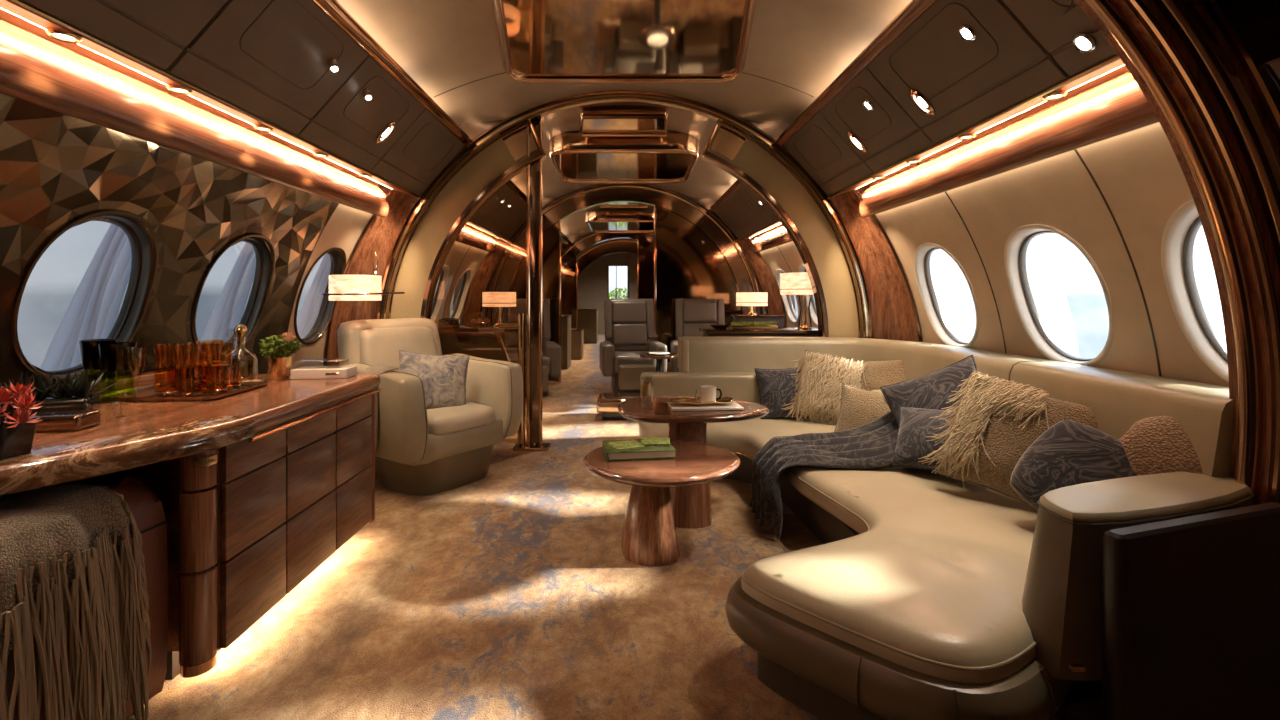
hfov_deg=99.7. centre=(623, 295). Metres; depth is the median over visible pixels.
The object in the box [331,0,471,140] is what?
trim
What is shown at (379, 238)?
trim
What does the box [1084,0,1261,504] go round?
trim
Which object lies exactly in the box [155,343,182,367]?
beaker
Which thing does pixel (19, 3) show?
trim
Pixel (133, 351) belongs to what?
champagne flute
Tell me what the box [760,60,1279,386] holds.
wall
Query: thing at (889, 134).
bin
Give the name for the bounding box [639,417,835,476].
seat cushion
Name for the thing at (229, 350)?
beaker
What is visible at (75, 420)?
book
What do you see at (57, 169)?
wall
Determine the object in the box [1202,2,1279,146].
trim
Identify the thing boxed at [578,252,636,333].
wall
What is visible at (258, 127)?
recessed light
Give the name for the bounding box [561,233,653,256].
trim
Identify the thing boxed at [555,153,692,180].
mirror glass
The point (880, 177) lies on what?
recessed light
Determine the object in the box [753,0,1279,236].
trim
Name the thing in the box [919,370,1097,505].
cushion
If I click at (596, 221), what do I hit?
mirror
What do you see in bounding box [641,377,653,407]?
drinking glass
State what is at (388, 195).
trim
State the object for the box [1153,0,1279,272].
trim
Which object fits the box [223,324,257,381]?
decanter
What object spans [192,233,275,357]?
window
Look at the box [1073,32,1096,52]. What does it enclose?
light
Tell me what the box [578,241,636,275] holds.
trim
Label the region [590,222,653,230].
mirror glass
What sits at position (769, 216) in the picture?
bin
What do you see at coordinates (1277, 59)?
trim
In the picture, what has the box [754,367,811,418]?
cushion
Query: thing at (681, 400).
tray
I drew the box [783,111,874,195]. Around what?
bin
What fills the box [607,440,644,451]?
paperback book
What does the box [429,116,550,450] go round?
glass wall
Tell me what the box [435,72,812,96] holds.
trim
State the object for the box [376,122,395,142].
light
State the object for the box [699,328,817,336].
console
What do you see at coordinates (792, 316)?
window
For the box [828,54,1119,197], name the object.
trim
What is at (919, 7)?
trim
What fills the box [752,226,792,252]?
trim
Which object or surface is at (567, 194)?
trim
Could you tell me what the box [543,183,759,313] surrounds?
trim
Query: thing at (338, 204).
trim
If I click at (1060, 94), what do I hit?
recessed light
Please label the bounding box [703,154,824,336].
trim
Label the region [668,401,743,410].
magazine
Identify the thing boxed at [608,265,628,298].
window
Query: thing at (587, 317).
base cabinet
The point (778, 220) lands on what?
trim
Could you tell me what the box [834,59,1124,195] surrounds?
strip light
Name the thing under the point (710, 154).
trim
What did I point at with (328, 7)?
trim
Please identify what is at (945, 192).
trim
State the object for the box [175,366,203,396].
tumbler
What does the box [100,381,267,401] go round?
tray
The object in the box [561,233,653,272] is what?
trim
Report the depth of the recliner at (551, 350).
6.03 m
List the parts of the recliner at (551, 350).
backrest, seat, armrest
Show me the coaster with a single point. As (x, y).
(246, 379)
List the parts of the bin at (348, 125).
panel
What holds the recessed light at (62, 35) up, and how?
attached to the wall at (57, 169)
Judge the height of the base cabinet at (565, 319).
0.820 m
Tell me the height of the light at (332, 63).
0.051 m
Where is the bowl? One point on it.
(713, 326)
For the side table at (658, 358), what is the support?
on the floor
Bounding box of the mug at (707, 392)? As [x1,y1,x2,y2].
[695,385,721,402]
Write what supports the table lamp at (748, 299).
on the base cabinet at (759, 318)
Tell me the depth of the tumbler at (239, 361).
2.15 m
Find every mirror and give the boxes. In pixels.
[492,0,755,82]
[549,133,698,182]
[579,103,668,135]
[585,211,653,232]
[599,202,648,207]
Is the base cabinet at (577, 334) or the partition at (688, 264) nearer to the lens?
the partition at (688, 264)
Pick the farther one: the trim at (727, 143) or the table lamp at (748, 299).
the table lamp at (748, 299)
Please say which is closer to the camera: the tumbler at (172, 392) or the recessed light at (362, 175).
the tumbler at (172, 392)
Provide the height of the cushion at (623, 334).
0.259 m
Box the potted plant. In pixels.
[258,332,301,379]
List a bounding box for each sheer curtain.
[41,224,131,370]
[200,242,255,350]
[297,254,330,337]
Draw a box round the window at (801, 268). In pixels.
[798,265,817,325]
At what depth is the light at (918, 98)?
2.42 m
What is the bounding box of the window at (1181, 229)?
[1161,199,1228,382]
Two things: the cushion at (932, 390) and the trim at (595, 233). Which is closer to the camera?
the cushion at (932, 390)
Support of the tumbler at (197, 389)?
on the tray at (147, 392)
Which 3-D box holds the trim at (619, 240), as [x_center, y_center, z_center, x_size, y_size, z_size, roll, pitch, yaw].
[0.000,-0.155,13.955,3.494,2.567,0.018,0,0,0]
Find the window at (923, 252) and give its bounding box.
[914,243,978,347]
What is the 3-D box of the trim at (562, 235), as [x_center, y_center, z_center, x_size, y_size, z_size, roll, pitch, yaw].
[-1.143,-1.125,9.300,0.059,0.068,4.200,0,0,0]
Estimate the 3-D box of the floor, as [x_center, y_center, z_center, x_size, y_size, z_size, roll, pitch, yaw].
[0.000,1.160,8.400,4.300,0.060,20.000,0,0,0]
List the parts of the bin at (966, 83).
panel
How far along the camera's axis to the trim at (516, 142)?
3.98 m
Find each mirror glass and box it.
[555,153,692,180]
[583,119,664,132]
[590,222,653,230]
[601,202,646,205]
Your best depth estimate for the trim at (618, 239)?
13.96 m
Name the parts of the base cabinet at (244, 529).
drawer, drawer, drawer, drawer, drawer, drawer, drawer, drawer, drawer, post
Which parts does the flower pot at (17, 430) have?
pot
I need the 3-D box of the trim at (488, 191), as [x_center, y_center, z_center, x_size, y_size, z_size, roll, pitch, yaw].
[-1.026,-0.022,3.955,0.894,2.042,0.022,0,0,0]
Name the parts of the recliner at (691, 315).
armrest, backrest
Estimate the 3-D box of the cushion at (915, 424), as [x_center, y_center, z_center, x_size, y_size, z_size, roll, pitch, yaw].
[1.359,0.620,2.330,0.378,0.273,0.217,0,0,44]
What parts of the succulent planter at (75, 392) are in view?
planter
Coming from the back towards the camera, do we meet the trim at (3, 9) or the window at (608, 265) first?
the window at (608, 265)
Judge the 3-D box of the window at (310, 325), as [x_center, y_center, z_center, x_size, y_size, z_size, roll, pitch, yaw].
[-2.005,0.000,3.500,0.316,0.630,0.452,0,0,0]
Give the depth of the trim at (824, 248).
3.99 m
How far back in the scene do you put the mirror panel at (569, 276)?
11.52 m
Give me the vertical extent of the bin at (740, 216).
0.404 m
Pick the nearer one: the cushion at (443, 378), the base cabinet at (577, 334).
the cushion at (443, 378)
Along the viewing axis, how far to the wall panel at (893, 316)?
3.87 m
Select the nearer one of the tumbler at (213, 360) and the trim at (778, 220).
the tumbler at (213, 360)
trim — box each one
[0,0,413,195]
[0,8,390,190]
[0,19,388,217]
[3,9,382,184]
[5,0,419,197]
[287,204,338,332]
[311,0,470,145]
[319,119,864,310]
[323,189,394,365]
[327,190,417,365]
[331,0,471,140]
[379,93,868,337]
[389,123,526,318]
[390,125,526,318]
[420,151,545,318]
[424,154,544,318]
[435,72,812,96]
[503,126,537,160]
[529,120,545,155]
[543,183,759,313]
[543,183,762,313]
[543,185,757,313]
[543,187,756,313]
[543,197,795,313]
[561,232,593,254]
[561,233,570,243]
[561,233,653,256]
[561,233,653,257]
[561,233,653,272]
[561,235,582,251]
[578,238,636,255]
[578,239,636,257]
[578,240,636,258]
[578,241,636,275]
[702,120,718,155]
[702,151,828,336]
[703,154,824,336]
[707,124,857,337]
[710,126,744,160]
[710,179,737,208]
[711,180,742,210]
[719,122,859,337]
[735,238,785,327]
[740,220,779,239]
[744,222,780,238]
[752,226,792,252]
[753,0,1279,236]
[776,0,916,140]
[777,0,936,145]
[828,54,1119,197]
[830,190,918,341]
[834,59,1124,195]
[853,189,921,341]
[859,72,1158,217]
[945,192,1006,353]
[1074,0,1279,504]
[1074,149,1161,376]
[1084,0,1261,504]
[1129,0,1279,503]
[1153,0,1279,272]
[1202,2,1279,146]
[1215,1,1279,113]
[1266,58,1279,63]
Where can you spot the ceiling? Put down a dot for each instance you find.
(443, 45)
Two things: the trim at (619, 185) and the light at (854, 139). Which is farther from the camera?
the trim at (619, 185)
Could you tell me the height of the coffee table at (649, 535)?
0.425 m
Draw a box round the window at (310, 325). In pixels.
[294,247,345,344]
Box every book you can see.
[3,410,100,432]
[603,439,675,460]
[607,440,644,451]
[641,437,669,445]
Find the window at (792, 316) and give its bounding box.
[776,269,798,322]
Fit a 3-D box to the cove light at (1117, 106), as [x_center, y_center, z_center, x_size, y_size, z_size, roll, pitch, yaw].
[1.681,-0.655,2.590,0.118,0.230,2.260,0,0,0]
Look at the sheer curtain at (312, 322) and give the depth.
3.62 m
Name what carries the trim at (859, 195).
attached to the wall at (1138, 173)
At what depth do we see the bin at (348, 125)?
2.72 m
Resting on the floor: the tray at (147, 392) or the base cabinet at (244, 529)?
the base cabinet at (244, 529)
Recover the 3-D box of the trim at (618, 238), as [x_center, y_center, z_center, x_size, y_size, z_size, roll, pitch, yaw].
[0.000,-0.174,13.988,3.631,2.668,0.044,0,0,0]
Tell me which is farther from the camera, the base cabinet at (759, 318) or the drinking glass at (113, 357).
the base cabinet at (759, 318)
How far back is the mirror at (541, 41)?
2.70 m
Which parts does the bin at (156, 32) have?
door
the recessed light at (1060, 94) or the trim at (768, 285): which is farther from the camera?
the trim at (768, 285)
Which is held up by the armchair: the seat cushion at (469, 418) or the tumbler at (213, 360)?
the seat cushion at (469, 418)
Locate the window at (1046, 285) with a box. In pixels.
[1004,224,1113,365]
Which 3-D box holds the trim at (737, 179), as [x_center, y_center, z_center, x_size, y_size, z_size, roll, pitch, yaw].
[1.112,-1.132,5.525,0.016,0.016,2.850,0,0,0]
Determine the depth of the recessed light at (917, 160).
2.88 m
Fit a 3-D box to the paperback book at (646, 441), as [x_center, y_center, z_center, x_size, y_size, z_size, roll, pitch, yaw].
[0.144,0.666,2.470,0.132,0.010,0.110,0,0,4]
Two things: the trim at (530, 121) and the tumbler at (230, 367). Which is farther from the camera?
the trim at (530, 121)
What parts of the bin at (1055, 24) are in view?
door, panel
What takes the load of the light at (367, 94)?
attached to the bin at (348, 125)
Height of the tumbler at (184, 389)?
0.100 m
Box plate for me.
[649,352,668,354]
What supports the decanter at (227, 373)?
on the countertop
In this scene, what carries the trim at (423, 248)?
attached to the glass wall at (487, 302)
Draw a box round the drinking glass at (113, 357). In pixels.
[97,342,137,402]
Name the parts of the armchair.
armrest, backrest, armrest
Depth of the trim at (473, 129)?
3.95 m
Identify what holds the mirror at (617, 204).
attached to the ceiling
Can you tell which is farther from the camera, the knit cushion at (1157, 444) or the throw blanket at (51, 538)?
the knit cushion at (1157, 444)
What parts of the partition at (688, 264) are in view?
edge rod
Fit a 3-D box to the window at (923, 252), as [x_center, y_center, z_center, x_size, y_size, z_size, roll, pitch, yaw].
[1.981,0.000,3.310,0.279,0.651,0.546,0,0,0]
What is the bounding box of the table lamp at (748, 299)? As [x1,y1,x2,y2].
[736,292,767,314]
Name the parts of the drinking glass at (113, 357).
glass, glass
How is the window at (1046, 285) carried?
in the wall at (1138, 173)
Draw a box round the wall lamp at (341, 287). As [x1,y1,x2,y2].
[322,253,404,300]
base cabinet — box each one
[72,394,374,679]
[561,315,571,368]
[571,328,584,359]
[578,308,598,343]
[731,314,785,327]
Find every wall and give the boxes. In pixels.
[0,94,338,388]
[288,204,372,369]
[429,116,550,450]
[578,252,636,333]
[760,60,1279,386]
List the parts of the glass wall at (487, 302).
glass pane, edge rod, foot plate, post, edge rod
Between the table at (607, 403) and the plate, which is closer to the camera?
the table at (607, 403)
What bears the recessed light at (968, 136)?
attached to the wall at (1138, 173)
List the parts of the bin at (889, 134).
panel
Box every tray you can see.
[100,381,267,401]
[670,397,734,405]
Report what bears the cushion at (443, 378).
on the armchair
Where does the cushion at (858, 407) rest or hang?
on the sofa
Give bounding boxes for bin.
[21,0,227,69]
[164,0,367,134]
[297,55,424,170]
[370,108,464,195]
[714,189,769,238]
[738,184,778,223]
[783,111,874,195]
[820,67,934,172]
[867,0,1070,142]
[1002,0,1116,76]
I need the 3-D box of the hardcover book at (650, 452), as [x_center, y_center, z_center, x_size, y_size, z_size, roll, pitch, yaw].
[0.064,0.688,2.430,0.302,0.034,0.200,0,0,-8]
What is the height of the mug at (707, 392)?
0.087 m
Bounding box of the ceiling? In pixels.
[337,0,910,236]
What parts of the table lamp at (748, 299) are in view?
lamp shade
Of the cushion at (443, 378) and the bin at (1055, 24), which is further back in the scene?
the cushion at (443, 378)
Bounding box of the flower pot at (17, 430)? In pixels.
[0,380,43,460]
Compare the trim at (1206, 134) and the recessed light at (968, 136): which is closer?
the trim at (1206, 134)
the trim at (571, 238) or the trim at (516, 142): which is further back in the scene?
the trim at (571, 238)
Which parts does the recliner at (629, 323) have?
armrest, backrest, seat, armrest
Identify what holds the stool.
on the floor
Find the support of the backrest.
on the armchair
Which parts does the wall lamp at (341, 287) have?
lamp shade, rod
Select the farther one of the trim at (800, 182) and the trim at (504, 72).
the trim at (800, 182)
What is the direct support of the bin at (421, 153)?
attached to the trim
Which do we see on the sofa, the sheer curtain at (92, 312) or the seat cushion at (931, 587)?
the seat cushion at (931, 587)
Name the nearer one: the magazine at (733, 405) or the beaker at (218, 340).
the beaker at (218, 340)
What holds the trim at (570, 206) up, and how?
attached to the wall at (1138, 173)
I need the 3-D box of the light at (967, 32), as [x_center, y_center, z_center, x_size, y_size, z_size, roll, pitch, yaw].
[1.259,-0.965,1.980,0.054,0.058,0.057,0,0,0]
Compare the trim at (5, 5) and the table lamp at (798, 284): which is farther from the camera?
the table lamp at (798, 284)
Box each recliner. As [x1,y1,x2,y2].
[543,299,560,396]
[600,299,666,392]
[670,299,724,371]
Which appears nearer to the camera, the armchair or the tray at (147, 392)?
the tray at (147, 392)
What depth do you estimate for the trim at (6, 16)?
1.95 m
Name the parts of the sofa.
backrest, armrest, backrest, armrest, armrest, panel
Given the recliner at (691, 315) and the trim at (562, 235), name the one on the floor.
the recliner at (691, 315)
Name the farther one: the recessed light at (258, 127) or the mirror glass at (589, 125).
the mirror glass at (589, 125)
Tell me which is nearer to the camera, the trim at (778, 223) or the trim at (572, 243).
the trim at (778, 223)
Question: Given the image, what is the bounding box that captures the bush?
[609,287,626,298]
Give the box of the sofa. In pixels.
[639,337,1279,719]
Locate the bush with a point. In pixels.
(619, 290)
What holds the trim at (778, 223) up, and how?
attached to the wall at (1138, 173)
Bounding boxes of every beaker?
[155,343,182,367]
[175,344,201,368]
[188,341,212,365]
[197,340,220,362]
[207,342,230,365]
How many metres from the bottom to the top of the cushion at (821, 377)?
0.461 m
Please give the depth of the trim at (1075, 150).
2.05 m
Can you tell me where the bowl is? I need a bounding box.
[710,325,730,328]
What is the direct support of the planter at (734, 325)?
on the console
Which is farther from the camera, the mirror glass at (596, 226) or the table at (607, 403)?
the mirror glass at (596, 226)
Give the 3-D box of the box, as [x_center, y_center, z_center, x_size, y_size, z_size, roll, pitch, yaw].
[-1.370,0.332,2.468,0.240,0.079,0.124,0,0,-6]
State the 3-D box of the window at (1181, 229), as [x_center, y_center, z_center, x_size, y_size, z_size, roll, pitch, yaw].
[1.981,0.000,1.680,0.279,0.651,0.546,0,0,0]
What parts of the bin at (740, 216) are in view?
panel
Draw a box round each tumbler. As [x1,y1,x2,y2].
[155,366,182,395]
[169,363,192,390]
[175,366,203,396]
[187,363,213,391]
[196,360,222,387]
[205,364,232,392]
[215,361,240,388]
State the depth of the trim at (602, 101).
3.93 m
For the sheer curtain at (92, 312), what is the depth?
2.12 m
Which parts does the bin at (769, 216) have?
door, panel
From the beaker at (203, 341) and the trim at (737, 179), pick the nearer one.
the beaker at (203, 341)
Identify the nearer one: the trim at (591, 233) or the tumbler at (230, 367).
the tumbler at (230, 367)
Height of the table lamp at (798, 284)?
0.439 m
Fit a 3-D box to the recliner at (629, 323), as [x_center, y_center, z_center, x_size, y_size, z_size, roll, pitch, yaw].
[0.099,0.582,6.357,0.740,1.096,1.054,0,0,-6]
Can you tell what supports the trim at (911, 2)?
attached to the wall at (1138, 173)
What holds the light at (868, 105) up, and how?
attached to the bin at (889, 134)
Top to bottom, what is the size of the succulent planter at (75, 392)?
0.155 m
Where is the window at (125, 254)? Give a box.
[10,210,158,381]
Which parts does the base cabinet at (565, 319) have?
door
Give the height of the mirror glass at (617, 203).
0.001 m
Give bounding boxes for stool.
[0,476,168,719]
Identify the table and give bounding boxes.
[359,365,398,450]
[583,440,739,565]
[597,393,639,419]
[618,396,768,528]
[639,353,677,371]
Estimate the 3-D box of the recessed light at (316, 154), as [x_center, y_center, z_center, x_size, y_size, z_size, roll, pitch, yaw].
[-1.555,-0.724,2.770,0.072,0.017,0.072,0,0,0]
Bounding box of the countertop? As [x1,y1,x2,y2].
[0,364,380,496]
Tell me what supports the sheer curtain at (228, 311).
hanging from the window at (255, 264)
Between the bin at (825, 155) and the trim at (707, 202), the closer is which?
the bin at (825, 155)
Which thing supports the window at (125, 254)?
in the wall at (57, 169)
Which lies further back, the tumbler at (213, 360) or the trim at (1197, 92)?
the tumbler at (213, 360)
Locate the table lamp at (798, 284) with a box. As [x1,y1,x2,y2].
[780,272,812,328]
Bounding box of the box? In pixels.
[290,359,356,378]
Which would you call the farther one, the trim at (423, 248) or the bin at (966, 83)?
the trim at (423, 248)
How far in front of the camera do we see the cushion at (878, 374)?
3.19 m
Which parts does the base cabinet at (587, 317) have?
door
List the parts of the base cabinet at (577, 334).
door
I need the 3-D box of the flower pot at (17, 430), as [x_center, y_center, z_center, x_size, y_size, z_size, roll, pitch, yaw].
[-1.421,0.285,1.237,0.169,0.172,0.117,0,0,29]
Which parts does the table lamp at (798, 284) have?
lamp shade, stand rod, stand rod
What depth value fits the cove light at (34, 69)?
1.87 m
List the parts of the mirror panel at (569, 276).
edge rod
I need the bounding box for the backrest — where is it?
[359,326,437,371]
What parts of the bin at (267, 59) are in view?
panel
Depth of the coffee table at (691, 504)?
2.65 m
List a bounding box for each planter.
[0,369,115,416]
[730,321,777,328]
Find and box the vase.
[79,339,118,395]
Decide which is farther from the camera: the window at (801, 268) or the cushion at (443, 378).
the window at (801, 268)
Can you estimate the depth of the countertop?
1.58 m
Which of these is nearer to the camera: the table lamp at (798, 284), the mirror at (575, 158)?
the table lamp at (798, 284)
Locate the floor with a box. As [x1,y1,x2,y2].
[126,334,1101,719]
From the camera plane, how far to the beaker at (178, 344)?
1.98 m
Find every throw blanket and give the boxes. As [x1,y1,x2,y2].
[0,485,151,719]
[749,411,898,539]
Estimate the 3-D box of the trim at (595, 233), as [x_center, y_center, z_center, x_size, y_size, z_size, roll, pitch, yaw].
[0.000,-0.155,11.455,3.494,2.567,0.018,0,0,0]
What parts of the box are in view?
clear lid, label plate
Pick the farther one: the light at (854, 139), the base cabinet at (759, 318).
the base cabinet at (759, 318)
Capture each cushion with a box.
[399,350,469,408]
[427,401,494,434]
[613,324,646,344]
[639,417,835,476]
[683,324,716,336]
[741,465,1037,682]
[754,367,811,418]
[782,349,868,424]
[834,383,890,431]
[860,359,905,390]
[880,354,977,428]
[889,406,955,470]
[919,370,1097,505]
[1010,419,1136,510]
[1118,416,1229,476]
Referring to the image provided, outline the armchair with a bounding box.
[336,318,522,494]
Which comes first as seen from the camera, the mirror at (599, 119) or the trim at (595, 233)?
the mirror at (599, 119)
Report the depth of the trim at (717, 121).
3.96 m
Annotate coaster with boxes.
[234,378,261,381]
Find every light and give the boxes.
[45,27,81,43]
[166,83,192,94]
[254,124,272,131]
[313,152,328,157]
[327,58,338,71]
[359,173,371,177]
[362,88,371,99]
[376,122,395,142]
[848,132,866,152]
[863,99,873,110]
[872,175,884,179]
[906,158,920,163]
[910,89,934,115]
[958,132,975,139]
[959,24,976,41]
[1042,90,1066,100]
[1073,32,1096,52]
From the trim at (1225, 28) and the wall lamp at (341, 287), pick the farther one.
the wall lamp at (341, 287)
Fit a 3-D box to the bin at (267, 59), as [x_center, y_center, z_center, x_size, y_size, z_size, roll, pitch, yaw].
[-1.340,-0.928,2.100,0.400,0.404,0.694,0,0,0]
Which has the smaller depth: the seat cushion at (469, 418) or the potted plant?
the potted plant
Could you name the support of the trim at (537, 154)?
attached to the glass wall at (487, 302)
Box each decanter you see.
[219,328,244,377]
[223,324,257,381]
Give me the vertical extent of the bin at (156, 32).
0.404 m
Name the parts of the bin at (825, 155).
panel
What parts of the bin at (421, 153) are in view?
panel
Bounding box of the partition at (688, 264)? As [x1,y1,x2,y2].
[654,205,741,371]
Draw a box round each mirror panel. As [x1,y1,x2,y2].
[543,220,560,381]
[561,254,577,327]
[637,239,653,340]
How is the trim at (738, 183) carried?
attached to the wall at (1138, 173)
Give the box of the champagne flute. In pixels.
[126,351,145,402]
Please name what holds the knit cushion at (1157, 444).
on the sofa
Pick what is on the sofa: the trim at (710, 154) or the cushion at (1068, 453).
the cushion at (1068, 453)
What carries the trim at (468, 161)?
attached to the glass wall at (487, 302)
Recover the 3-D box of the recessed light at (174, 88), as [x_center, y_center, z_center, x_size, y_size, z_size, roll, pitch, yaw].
[-1.555,-0.724,1.890,0.072,0.017,0.072,0,0,0]
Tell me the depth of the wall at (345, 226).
3.45 m
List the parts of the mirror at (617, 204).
frame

